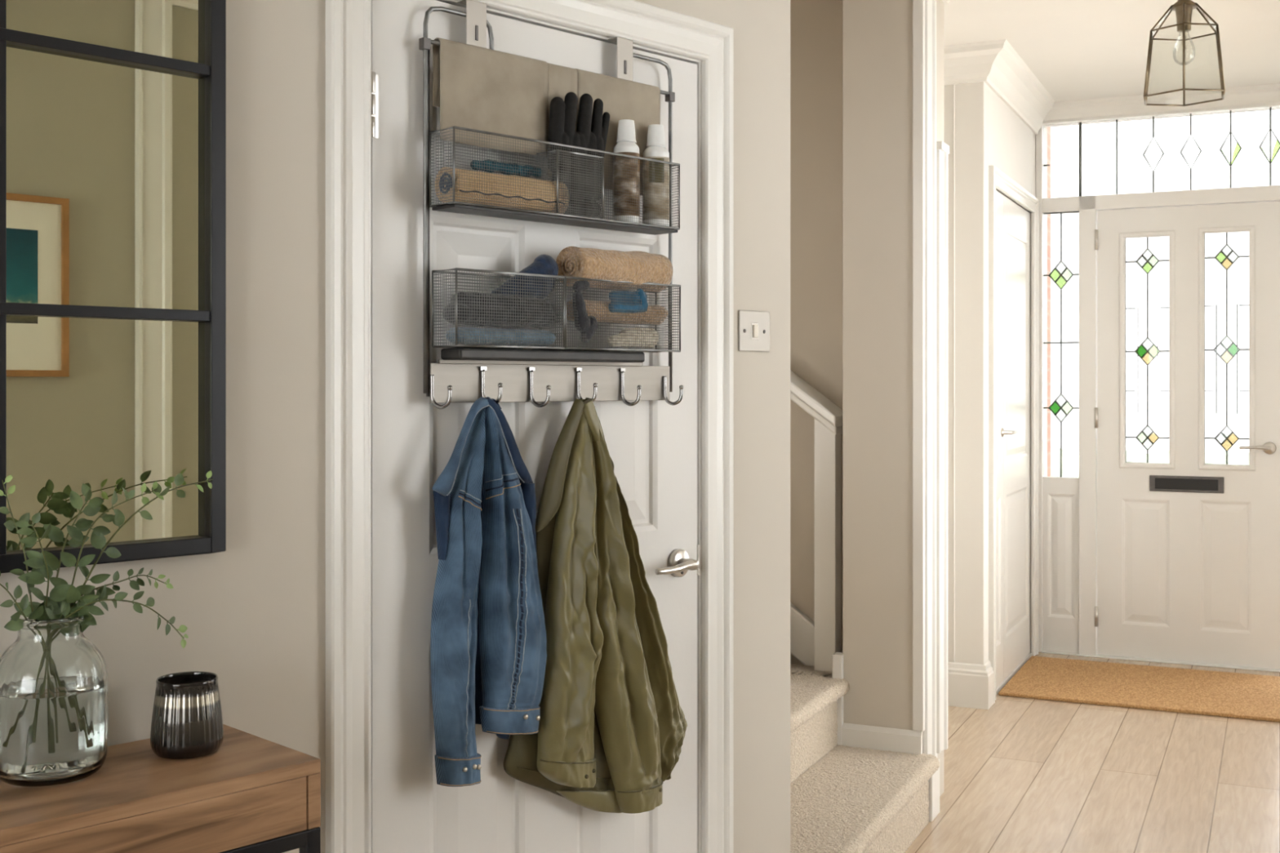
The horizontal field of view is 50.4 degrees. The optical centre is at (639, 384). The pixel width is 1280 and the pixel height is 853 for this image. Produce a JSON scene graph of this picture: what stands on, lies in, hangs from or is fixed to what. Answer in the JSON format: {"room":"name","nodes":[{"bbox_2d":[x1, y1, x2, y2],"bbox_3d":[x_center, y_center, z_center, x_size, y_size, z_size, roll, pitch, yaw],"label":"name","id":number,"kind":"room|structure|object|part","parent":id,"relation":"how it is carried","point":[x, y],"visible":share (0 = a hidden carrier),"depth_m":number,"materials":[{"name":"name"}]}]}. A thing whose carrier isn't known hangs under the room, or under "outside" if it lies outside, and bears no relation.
{"room":"home entrance hallway","nodes":[
{"label":"home entrance hallway","id":0,"kind":"room"},
{"bbox_2d":[0,0,790,852],"bbox_3d":[-1.262,-0.025,1.380,0.121,2.750,4.350,0,0,45],"label":"wall","id":1,"kind":"structure","parent":0,"point":[252,611],"depth_m":2.04,"materials":[{"name":"paint"}]},
{"bbox_2d":[0,0,226,573],"bbox_3d":[-0.917,-0.281,1.619,0.904,1.039,0.031,0,0,-45],"label":"wall mirror","id":2,"kind":"object","parent":1,"relation":"attached to","point":[113,113],"visible":1,"depth_m":1.83,"materials":[{"name":"black metal"}]},
{"bbox_2d":[324,0,733,852],"bbox_3d":[-0.188,0.319,2.439,0.927,2.062,0.142,0,0,-45],"label":"door frame","id":3,"kind":"structure","parent":1,"relation":"attached to","point":[348,23],"depth_m":2.12,"materials":[{"name":"white paint"}]},
{"bbox_2d":[371,0,699,852],"bbox_3d":[-0.152,0.357,2.395,0.771,1.969,0.094,0,0,-45],"label":"door","id":4,"kind":"structure","parent":3,"relation":"attached to","point":[651,445],"depth_m":2.26,"materials":[{"name":"white paint"}]},
{"bbox_2d":[418,0,683,408],"bbox_3d":[-0.128,-0.297,2.365,0.089,0.674,0.583,0,0,45],"label":"rack","id":5,"kind":"object","parent":4,"relation":"hanging from","point":[464,373],"visible":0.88,"depth_m":2.30,"materials":[{"name":"grey metal"}]},
{"bbox_3d":[-0.342,-0.260,2.190,0.006,0.560,0.006,0,0,45],"label":"rod","id":6,"kind":"part","parent":5,"relation":"part of","materials":[{"name":"grey metal"}]},
{"bbox_3d":[-0.296,-0.298,2.230,0.142,0.627,0.008,0,0,-45],"label":"rod","id":7,"kind":"part","parent":5,"relation":"part of","materials":[{"name":"grey metal"}]},
{"bbox_2d":[430,396,546,786],"bbox_3d":[-0.238,0.333,2.241,0.262,0.624,0.094,0,0,-43],"label":"denim jacket","id":8,"kind":"object","parent":5,"relation":"hanging from","point":[488,640],"visible":1,"depth_m":2.21,"materials":[{"name":"blue fabric"}]},
{"bbox_2d":[432,37,547,156],"bbox_3d":[-0.247,-0.475,2.274,0.023,0.168,0.228,0,0,45],"label":"cloth","id":9,"kind":"object","parent":5,"relation":"hanging from","point":[474,87],"visible":0.95,"depth_m":2.26,"materials":[{"name":"beige fabric"}]},
{"bbox_2d":[431,267,564,350],"bbox_3d":[-0.231,-0.121,2.245,0.230,0.124,0.066,0,0,-45],"label":"wire basket","id":10,"kind":"object","parent":5,"relation":"on","point":[460,346],"depth_m":2.21,"materials":[{"name":"grey metal"}]},
{"bbox_2d":[445,327,555,346],"bbox_3d":[-0.227,-0.078,2.242,0.046,0.028,0.213,0,0,45],"label":"scarf","id":11,"kind":"object","parent":5,"relation":"in","point":[464,330],"visible":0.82,"depth_m":2.22,"materials":[{"name":"fabric"}]},
{"bbox_2d":[442,291,555,328],"bbox_3d":[-0.229,-0.122,2.243,0.220,0.055,0.054,0,0,-45],"label":"bundle","id":12,"kind":"object","parent":11,"relation":"on","point":[460,300],"visible":0.76,"depth_m":2.22,"materials":[{"name":"grey fabric"}]},
{"bbox_2d":[490,254,558,298],"bbox_3d":[-0.195,-0.175,2.284,0.144,0.091,0.040,0,0,-45],"label":"beanie","id":13,"kind":"object","parent":12,"relation":"on","point":[547,264],"visible":0.71,"depth_m":2.29,"materials":[{"name":"blue fabric"}]},
{"bbox_2d":[435,167,569,213],"bbox_3d":[-0.225,-0.318,2.248,0.245,0.059,0.054,0,0,-45],"label":"rolled towel","id":14,"kind":"object","parent":5,"relation":"on","point":[457,175],"visible":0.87,"depth_m":2.22,"materials":[{"name":"beige fabric"}]},
{"bbox_2d":[470,160,542,177],"bbox_3d":[-0.218,-0.345,2.285,0.165,0.054,0.020,0,0,-45],"label":"scarf","id":15,"kind":"object","parent":14,"relation":"on","point":[513,166],"visible":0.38,"depth_m":2.28,"materials":[{"name":"blue fabric"}]},
{"bbox_2d":[440,347,644,362],"bbox_3d":[-0.156,-0.048,2.322,0.418,0.018,0.052,0,0,-45],"label":"rail","id":16,"kind":"object","parent":5,"relation":"on","point":[455,354],"depth_m":2.29,"materials":[{"name":"metal"}]},
{"bbox_3d":[-0.141,-0.002,2.383,0.003,0.065,0.556,0,0,45],"label":"hook rail","id":17,"kind":"part","parent":5,"relation":"part of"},
{"bbox_2d":[429,125,679,235],"bbox_3d":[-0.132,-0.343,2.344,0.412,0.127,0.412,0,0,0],"label":"wire basket","id":18,"kind":"object","parent":5,"relation":"on","point":[454,206],"depth_m":2.30,"materials":[{"name":"metal"}]},
{"bbox_2d":[546,62,577,177],"bbox_3d":[-0.141,-0.458,2.380,0.018,0.198,0.069,0,0,45],"label":"cloth","id":19,"kind":"object","parent":5,"relation":"hanging from","point":[562,80],"visible":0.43,"depth_m":2.37,"materials":[{"name":"beige fabric"}]},
{"bbox_2d":[546,92,609,217],"bbox_3d":[-0.106,-0.398,2.377,0.144,0.222,0.029,0,0,-45],"label":"glove","id":20,"kind":"object","parent":5,"relation":"in","point":[592,130],"visible":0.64,"depth_m":2.36,"materials":[{"name":"black fabric"}]},
{"bbox_2d":[573,280,598,342],"bbox_3d":[-0.096,-0.125,2.346,0.024,0.108,0.059,0,0,39],"label":"cloth bundle","id":21,"kind":"object","parent":5,"relation":"in","point":[590,326],"visible":1,"depth_m":2.33,"materials":[{"name":"black fabric"}]},
{"bbox_2d":[503,397,687,813],"bbox_3d":[-0.041,0.404,2.421,0.442,0.760,0.113,0,0,-45],"label":"jacket","id":22,"kind":"object","parent":5,"relation":"hanging from","point":[613,724],"visible":1,"depth_m":2.38,"materials":[{"name":"fabric"}]},
{"bbox_3d":[0.003,0.387,2.480,0.261,0.707,0.058,0,0,-45],"label":"panel","id":23,"kind":"part","parent":22,"relation":"part of","materials":[{"name":"green fabric"}]},
{"bbox_2d":[541,275,680,352],"bbox_3d":[-0.048,-0.121,2.428,0.286,0.124,0.066,0,0,-45],"label":"wire basket","id":24,"kind":"object","parent":5,"relation":"on","point":[564,348],"depth_m":2.40,"materials":[{"name":"grey metal"}]},
{"bbox_2d":[566,299,667,324],"bbox_3d":[-0.042,-0.128,2.430,0.216,0.039,0.049,0,0,-45],"label":"rolled towel","id":25,"kind":"object","parent":5,"relation":"in","point":[568,315],"visible":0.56,"depth_m":2.41,"materials":[{"name":"fabric"}]},
{"bbox_2d":[555,246,672,292],"bbox_3d":[-0.043,-0.204,2.425,0.077,0.073,0.223,0,0,45],"label":"rolled towel","id":26,"kind":"object","parent":25,"relation":"on","point":[636,267],"visible":0.91,"depth_m":2.38,"materials":[{"name":"beige fabric"}]},
{"bbox_2d":[608,288,648,312],"bbox_3d":[-0.021,-0.148,2.418,0.096,0.046,0.014,0,0,-45],"label":"cloth","id":27,"kind":"object","parent":25,"relation":"on","point":[641,293],"visible":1,"depth_m":2.42,"materials":[{"name":"blue fabric"}]},
{"bbox_2d":[574,68,660,195],"bbox_3d":[-0.042,-0.453,2.478,0.207,0.209,0.020,0,0,-45],"label":"cloth","id":28,"kind":"object","parent":5,"relation":"hanging from","point":[623,99],"visible":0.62,"depth_m":2.47,"materials":[{"name":"beige fabric"}]},
{"bbox_2d":[613,119,639,222],"bbox_3d":[-0.024,-0.382,2.452,0.048,0.186,0.048,0,0,-45],"label":"bottle","id":29,"kind":"object","parent":5,"relation":"in","point":[626,141],"visible":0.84,"depth_m":2.43,"materials":[{"name":"white plastic"}]},
{"bbox_2d":[607,327,658,348],"bbox_3d":[-0.015,-0.084,2.447,0.125,0.038,0.037,0,0,-45],"label":"mitten","id":30,"kind":"object","parent":5,"relation":"on","point":[633,332],"visible":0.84,"depth_m":2.43,"materials":[{"name":"beige fabric"}]},
{"bbox_3d":[0.013,-0.298,2.538,0.135,0.627,0.008,0,0,-45],"label":"rod","id":31,"kind":"part","parent":5,"relation":"part of","materials":[{"name":"grey metal"}]},
{"bbox_2d":[642,124,669,226],"bbox_3d":[0.029,-0.383,2.506,0.050,0.188,0.050,0,0,-45],"label":"bottle","id":32,"kind":"object","parent":5,"relation":"in","point":[655,148],"visible":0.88,"depth_m":2.49,"materials":[{"name":"white plastic"}]},
{"bbox_3d":[0.064,0.345,2.574,0.111,0.022,0.042,0,0,-45],"label":"handle lever","id":33,"kind":"part","parent":4,"relation":"part of","materials":[{"name":"silver metal"}]},
{"bbox_3d":[0.114,0.345,2.672,0.005,0.060,0.006,0,0,-45],"label":"latch plate","id":34,"kind":"part","parent":4,"relation":"part of","materials":[{"name":"silver metal"}]},
{"bbox_2d":[738,310,769,351],"bbox_3d":[0.236,-0.108,2.786,0.096,0.084,0.009,0,0,-45],"label":"light switch","id":35,"kind":"object","parent":1,"relation":"attached to","point":[753,326],"visible":1,"depth_m":2.78,"materials":[{"name":"white plastic"}]},
{"bbox_2d":[790,0,842,665],"bbox_3d":[-0.038,-0.025,4.914,1.746,2.750,0.140,0,0,25],"label":"wall","id":36,"kind":"structure","parent":0,"point":[815,25],"depth_m":4.55,"materials":[{"name":"paint"}]},
{"bbox_2d":[842,0,943,796],"bbox_3d":[0.824,-0.025,4.403,0.249,2.750,0.330,0,0,25],"label":"wall pier","id":37,"kind":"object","parent":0,"point":[877,34],"visible":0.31,"depth_m":4.26,"materials":[{"name":"paint"}]},
{"bbox_2d":[831,652,843,745],"bbox_3d":[0.632,0.998,4.317,0.032,0.285,0.050,0,0,25],"label":"baseboard","id":38,"kind":"structure","parent":37,"relation":"attached to","point":[837,657],"depth_m":4.29,"materials":[{"name":"white paint"}]},
{"bbox_2d":[841,722,922,754],"bbox_3d":[0.752,1.106,4.245,0.255,0.068,0.018,0,0,25],"label":"baseboard","id":39,"kind":"object","parent":37,"relation":"attached to","point":[879,738],"visible":1,"depth_m":4.24,"materials":[{"name":"white paint"}]},
{"bbox_2d":[912,0,924,731],"bbox_3d":[0.862,-0.155,4.203,0.034,2.450,0.024,0,0,25],"label":"trim","id":40,"kind":"structure","parent":37,"relation":"attached to","point":[918,6],"depth_m":4.19,"materials":[{"name":"white paint"}]},
{"bbox_2d":[922,0,936,756],"bbox_3d":[0.903,-0.050,4.244,0.030,2.460,0.085,0,0,25],"label":"trim","id":41,"kind":"structure","parent":37,"relation":"attached to","point":[929,734],"depth_m":4.24,"materials":[{"name":"white paint"}]},
{"bbox_2d":[928,752,939,822],"bbox_3d":[0.907,1.255,4.245,0.036,0.190,0.106,0,0,25],"label":"trim","id":42,"kind":"structure","parent":37,"relation":"attached to","point":[934,781],"depth_m":4.21,"materials":[{"name":"white paint"}]},
{"bbox_2d":[936,141,949,752],"bbox_3d":[0.973,0.203,4.391,0.032,1.955,0.105,0,0,25],"label":"trim","id":43,"kind":"structure","parent":37,"relation":"attached to","point":[942,148],"depth_m":4.38,"materials":[{"name":"white paint"}]},
{"bbox_2d":[942,0,950,4],"bbox_3d":[1.010,-1.330,4.377,0.110,0.140,0.440,0,0,25],"label":"trim","id":44,"kind":"structure","parent":37,"relation":"attached to","point":[943,1],"depth_m":4.49,"materials":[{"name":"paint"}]},
{"bbox_2d":[943,81,1035,664],"bbox_3d":[1.534,-0.027,6.449,0.484,2.754,1.504,0,0,25],"label":"wall","id":45,"kind":"structure","parent":0,"point":[980,131],"depth_m":5.71,"materials":[{"name":"paint"}]},
{"bbox_2d":[984,660,994,709],"bbox_3d":[1.460,1.260,5.698,0.022,0.180,0.120,0,0,25],"label":"baseboard","id":46,"kind":"structure","parent":45,"relation":"attached to","point":[989,670],"depth_m":5.70,"materials":[{"name":"white paint"}]},
{"bbox_2d":[995,190,1017,688],"bbox_3d":[1.589,0.241,5.992,0.088,2.177,0.368,0,0,25],"label":"door","id":47,"kind":"structure","parent":45,"relation":"in","point":[1000,432],"depth_m":6.04,"materials":[{"name":"white paint"}]},
{"bbox_3d":[1.656,0.215,6.092,0.053,0.040,0.130,0,0,25],"label":"handle","id":48,"kind":"part","parent":47,"relation":"part of","materials":[{"name":"silver metal"}]},
{"bbox_2d":[988,165,1038,702],"bbox_3d":[1.735,0.212,6.280,0.024,2.275,1.168,0,0,25],"label":"trim","id":49,"kind":"structure","parent":45,"relation":"attached to","point":[997,180],"depth_m":5.97,"materials":[{"name":"white paint"}]},
{"bbox_2d":[995,652,1031,695],"bbox_3d":[1.707,1.341,6.293,0.042,0.018,1.018,0,0,25],"label":"trim","id":50,"kind":"structure","parent":45,"relation":"attached to","point":[1024,660],"depth_m":6.28,"materials":[{"name":"white paint"}]},
{"bbox_2d":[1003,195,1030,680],"bbox_3d":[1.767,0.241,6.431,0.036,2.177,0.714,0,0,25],"label":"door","id":51,"kind":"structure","parent":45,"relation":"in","point":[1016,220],"depth_m":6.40,"materials":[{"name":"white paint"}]},
{"bbox_2d":[984,39,1054,134],"bbox_3d":[1.744,-1.330,6.197,0.110,0.140,1.440,0,0,25],"label":"trim","id":52,"kind":"structure","parent":45,"relation":"attached to","point":[1009,77],"depth_m":6.11,"materials":[{"name":"paint"}]},
{"bbox_2d":[1047,127,1050,476],"bbox_3d":[1.933,-0.040,7.308,0.475,3.020,0.370,0,0,25],"label":"wall","id":53,"kind":"structure","parent":0,"point":[1048,128],"depth_m":7.31,"materials":[{"name":"paint"}]},
{"bbox_2d":[904,652,1279,852],"bbox_3d":[-0.322,1.400,1.665,10.000,0.100,11.740,0,0,25],"label":"floor","id":54,"kind":"structure","parent":0,"point":[1021,775],"depth_m":4.60,"materials":[{"name":"brown wood"}]},
{"bbox_2d":[0,724,320,852],"bbox_3d":[-0.895,0.919,1.473,0.258,0.862,1.100,0,0,45],"label":"console table","id":55,"kind":"object","parent":54,"relation":"on","point":[254,793],"visible":0.94,"depth_m":1.67,"materials":[{"name":"brown wood"}]},
{"bbox_2d":[0,613,108,786],"bbox_3d":[-0.736,0.387,1.697,0.135,0.201,0.135,0,0,20],"label":"glass vase","id":56,"kind":"object","parent":55,"relation":"on","point":[54,682],"visible":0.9,"depth_m":1.65,"materials":[{"name":"clear glass"}]},
{"bbox_2d":[0,572,44,631],"bbox_3d":[-0.756,0.330,1.648,0.035,0.221,0.102,0,0,31],"label":"eucalyptus sprig","id":57,"kind":"object","parent":56,"relation":"in","point":[12,625],"visible":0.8,"depth_m":1.65,"materials":[{"name":"green plant"}]},
{"bbox_3d":[-0.756,0.332,1.653,0.024,0.218,0.093,0,0,37],"label":"stem","id":58,"kind":"part","parent":57,"relation":"part of","materials":[{"name":"green plant"}]},
{"bbox_2d":[0,475,51,620],"bbox_3d":[-0.749,0.278,1.696,0.042,0.331,0.102,0,0,45],"label":"eucalyptus sprig","id":59,"kind":"object","parent":56,"relation":"in","point":[9,524],"visible":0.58,"depth_m":1.68,"materials":[{"name":"green plant"}]},
{"bbox_3d":[-0.745,0.281,1.697,0.092,0.326,0.021,0,0,-38],"label":"stem","id":60,"kind":"part","parent":59,"relation":"part of","materials":[{"name":"green plant"}]},
{"bbox_2d":[14,512,70,619],"bbox_3d":[-0.732,0.296,1.674,0.071,0.280,0.047,0,0,-30],"label":"eucalyptus sprig","id":61,"kind":"object","parent":56,"relation":"in","point":[58,593],"visible":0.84,"depth_m":1.67,"materials":[{"name":"green plant"}]},
{"bbox_3d":[-0.734,0.303,1.674,0.013,0.267,0.047,0,0,2],"label":"stem","id":62,"kind":"part","parent":61,"relation":"part of","materials":[{"name":"green plant"}]},
{"bbox_2d":[28,483,104,619],"bbox_3d":[-0.733,0.284,1.715,0.127,0.314,0.045,0,0,-45],"label":"eucalyptus sprig","id":63,"kind":"object","parent":56,"relation":"in","point":[56,535],"visible":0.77,"depth_m":1.74,"materials":[{"name":"green plant"}]},
{"bbox_3d":[-0.734,0.293,1.704,0.018,0.295,0.109,0,0,33],"label":"stem","id":64,"kind":"part","parent":63,"relation":"part of","materials":[{"name":"green plant"}]},
{"bbox_2d":[48,481,164,595],"bbox_3d":[-0.682,0.282,1.752,0.040,0.303,0.158,0,0,35],"label":"eucalyptus sprig","id":65,"kind":"object","parent":56,"relation":"in","point":[68,560],"visible":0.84,"depth_m":1.72,"materials":[{"name":"green plant"}]},
{"bbox_3d":[-0.685,0.287,1.751,0.018,0.293,0.152,0,0,38],"label":"stem","id":66,"kind":"part","parent":65,"relation":"part of","materials":[{"name":"green plant"}]},
{"bbox_2d":[59,567,173,618],"bbox_3d":[-0.676,0.348,1.752,0.031,0.213,0.171,0,0,38],"label":"eucalyptus sprig","id":67,"kind":"object","parent":56,"relation":"in","point":[134,584],"visible":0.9,"depth_m":1.76,"materials":[{"name":"green plant"}]},
{"bbox_2d":[61,583,188,648],"bbox_3d":[-0.671,0.363,1.748,0.208,0.219,0.044,0,0,-45],"label":"eucalyptus sprig","id":68,"kind":"object","parent":56,"relation":"in","point":[94,610],"visible":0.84,"depth_m":1.74,"materials":[{"name":"green plant"}]},
{"bbox_3d":[-0.675,0.372,1.744,0.200,0.200,0.031,0,0,-42],"label":"stem","id":69,"kind":"part","parent":68,"relation":"part of","materials":[{"name":"green plant"}]},
{"bbox_2d":[43,471,213,631],"bbox_3d":[-0.660,0.287,1.784,0.045,0.334,0.255,0,0,36],"label":"eucalyptus sprig","id":70,"kind":"object","parent":56,"relation":"in","point":[73,595],"visible":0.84,"depth_m":1.74,"materials":[{"name":"green plant"}]},
{"bbox_3d":[-0.811,0.541,1.388,1.062,0.070,0.016,0,0,-45],"label":"drawer","id":71,"kind":"part","parent":55,"relation":"part of","materials":[{"name":"brown wood"}]},
{"bbox_2d":[150,671,223,759],"bbox_3d":[-0.601,0.438,1.804,0.092,0.099,0.092,0,0,-11],"label":"candle holder","id":72,"kind":"object","parent":55,"relation":"on","point":[187,720],"visible":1,"depth_m":1.77,"materials":[{"name":"black glass"}]},
{"bbox_3d":[-0.513,0.541,1.856,0.018,0.070,0.258,0,0,-45],"label":"panel","id":73,"kind":"part","parent":55,"relation":"part of","materials":[{"name":"brown wood"}]},
{"bbox_2d":[790,664,939,852],"bbox_3d":[-0.225,0.720,4.018,1.943,1.260,1.521,0,0,25],"label":"staircase","id":74,"kind":"structure","parent":54,"relation":"on","point":[844,799],"depth_m":3.92,"materials":[{"name":"beige carpet"}]},
{"bbox_2d":[790,369,842,671],"bbox_3d":[0.077,0.098,4.683,1.284,1.754,0.160,0,0,25],"label":"balustrade","id":75,"kind":"object","parent":74,"relation":"on","point":[814,643],"visible":0.39,"depth_m":4.40,"materials":[{"name":"white paint"}]},
{"bbox_3d":[0.111,-0.292,4.667,1.200,0.910,0.120,0,0,25],"label":"cap moulding","id":76,"kind":"part","parent":75,"relation":"part of","materials":[{"name":"white paint"}]},
{"bbox_3d":[0.611,0.517,4.429,0.073,0.826,0.065,0,0,25],"label":"newel post","id":77,"kind":"part","parent":75,"relation":"part of","materials":[{"name":"white paint"}]},
{"bbox_2d":[998,656,1279,722],"bbox_3d":[2.373,1.341,5.987,1.404,0.015,0.870,0,0,25],"label":"doormat","id":78,"kind":"object","parent":54,"relation":"on","point":[1177,690],"visible":1,"depth_m":5.96,"materials":[{"name":"beige wicker"}]},
{"bbox_2d":[943,0,1279,102],"bbox_3d":[-0.322,-1.450,1.665,10.000,0.100,11.740,0,0,25],"label":"ceiling","id":79,"kind":"structure","parent":0,"point":[1077,50],"depth_m":5.53,"materials":[{"name":"paint"}]},
{"bbox_2d":[1143,0,1225,106],"bbox_3d":[1.680,-1.141,4.200,0.263,0.518,0.247,0,0,0],"label":"pendant lantern","id":80,"kind":"object","parent":79,"relation":"hanging from","point":[1184,9],"visible":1,"depth_m":4.18,"materials":[{"name":"black metal"}]},
{"bbox_3d":[1.680,-1.041,4.200,0.065,0.111,0.065,0,0,0],"label":"bulb","id":81,"kind":"part","parent":80,"relation":"part of","materials":[{"name":"clear glass"}]},
{"bbox_2d":[1044,108,1279,476],"bbox_3d":[2.713,-0.025,6.631,1.736,2.750,0.170,0,0,25],"label":"wall","id":82,"kind":"structure","parent":0,"point":[1046,128],"depth_m":6.98,"materials":[{"name":"paint"}]},
{"bbox_2d":[1042,211,1079,653],"bbox_3d":[2.123,0.215,6.850,0.178,2.260,0.056,0,0,25],"label":"door sidelight","id":83,"kind":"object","parent":82,"relation":"in","point":[1060,495],"depth_m":6.83,"materials":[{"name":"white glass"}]},
{"bbox_3d":[2.126,-0.223,6.856,0.178,1.384,0.005,0,0,25],"label":"glass","id":84,"kind":"part","parent":83,"relation":"part of","materials":[{"name":"glass"}]},
{"bbox_3d":[2.122,0.907,6.847,0.178,0.876,0.050,0,0,25],"label":"panel","id":85,"kind":"part","parent":83,"relation":"part of","materials":[{"name":"paint"}]},
{"bbox_2d":[1035,102,1279,671],"bbox_3d":[2.683,0.014,6.585,1.476,2.678,0.123,0,0,25],"label":"trim","id":86,"kind":"structure","parent":82,"relation":"attached to","point":[1087,206],"depth_m":6.75,"materials":[{"name":"paint"}]},
{"bbox_2d":[1043,83,1279,120],"bbox_3d":[2.716,-1.363,6.494,1.616,0.075,0.075,0,0,25],"label":"trim","id":87,"kind":"structure","parent":82,"relation":"attached to","point":[1268,93],"depth_m":6.58,"materials":[{"name":"paint"}]},
{"bbox_2d":[1043,106,1279,197],"bbox_3d":[2.676,-1.123,6.595,1.394,0.376,0.016,0,0,25],"label":"window","id":88,"kind":"structure","parent":82,"relation":"in","point":[1237,148],"depth_m":6.59,"materials":[{"name":"clear glass"}]},
{"bbox_2d":[1094,200,1279,669],"bbox_3d":[2.651,0.240,6.566,0.873,2.203,0.100,0,0,25],"label":"door","id":89,"kind":"structure","parent":82,"relation":"in","point":[1188,548],"depth_m":6.57,"materials":[{"name":"paint"}]},
{"bbox_3d":[2.641,0.484,6.574,0.334,0.077,0.009,0,0,25],"label":"letter plate","id":90,"kind":"part","parent":89,"relation":"part of","materials":[{"name":"metal"}]},
{"bbox_3d":[2.895,0.300,6.407,0.131,0.022,0.020,0,0,25],"label":"handle lever","id":91,"kind":"part","parent":89,"relation":"part of","materials":[{"name":"silver metal"}]},
{"bbox_3d":[0.812,-0.025,5.343,0.120,2.750,1.360,0,0,25],"label":"wall","id":92,"kind":"structure","parent":0,"visible":0},
{"bbox_2d":[947,662,988,709],"bbox_3d":[1.275,1.260,5.732,0.386,0.180,0.022,0,0,25],"label":"baseboard","id":93,"kind":"structure","parent":92,"relation":"attached to","point":[967,683],"depth_m":5.68,"materials":[{"name":"white paint"}]},
{"bbox_2d":[943,39,1005,85],"bbox_3d":[1.296,-1.330,5.673,0.474,0.140,0.110,0,0,25],"label":"trim","id":94,"kind":"structure","parent":92,"relation":"attached to","point":[967,63],"depth_m":5.64,"materials":[{"name":"paint"}]}
]}

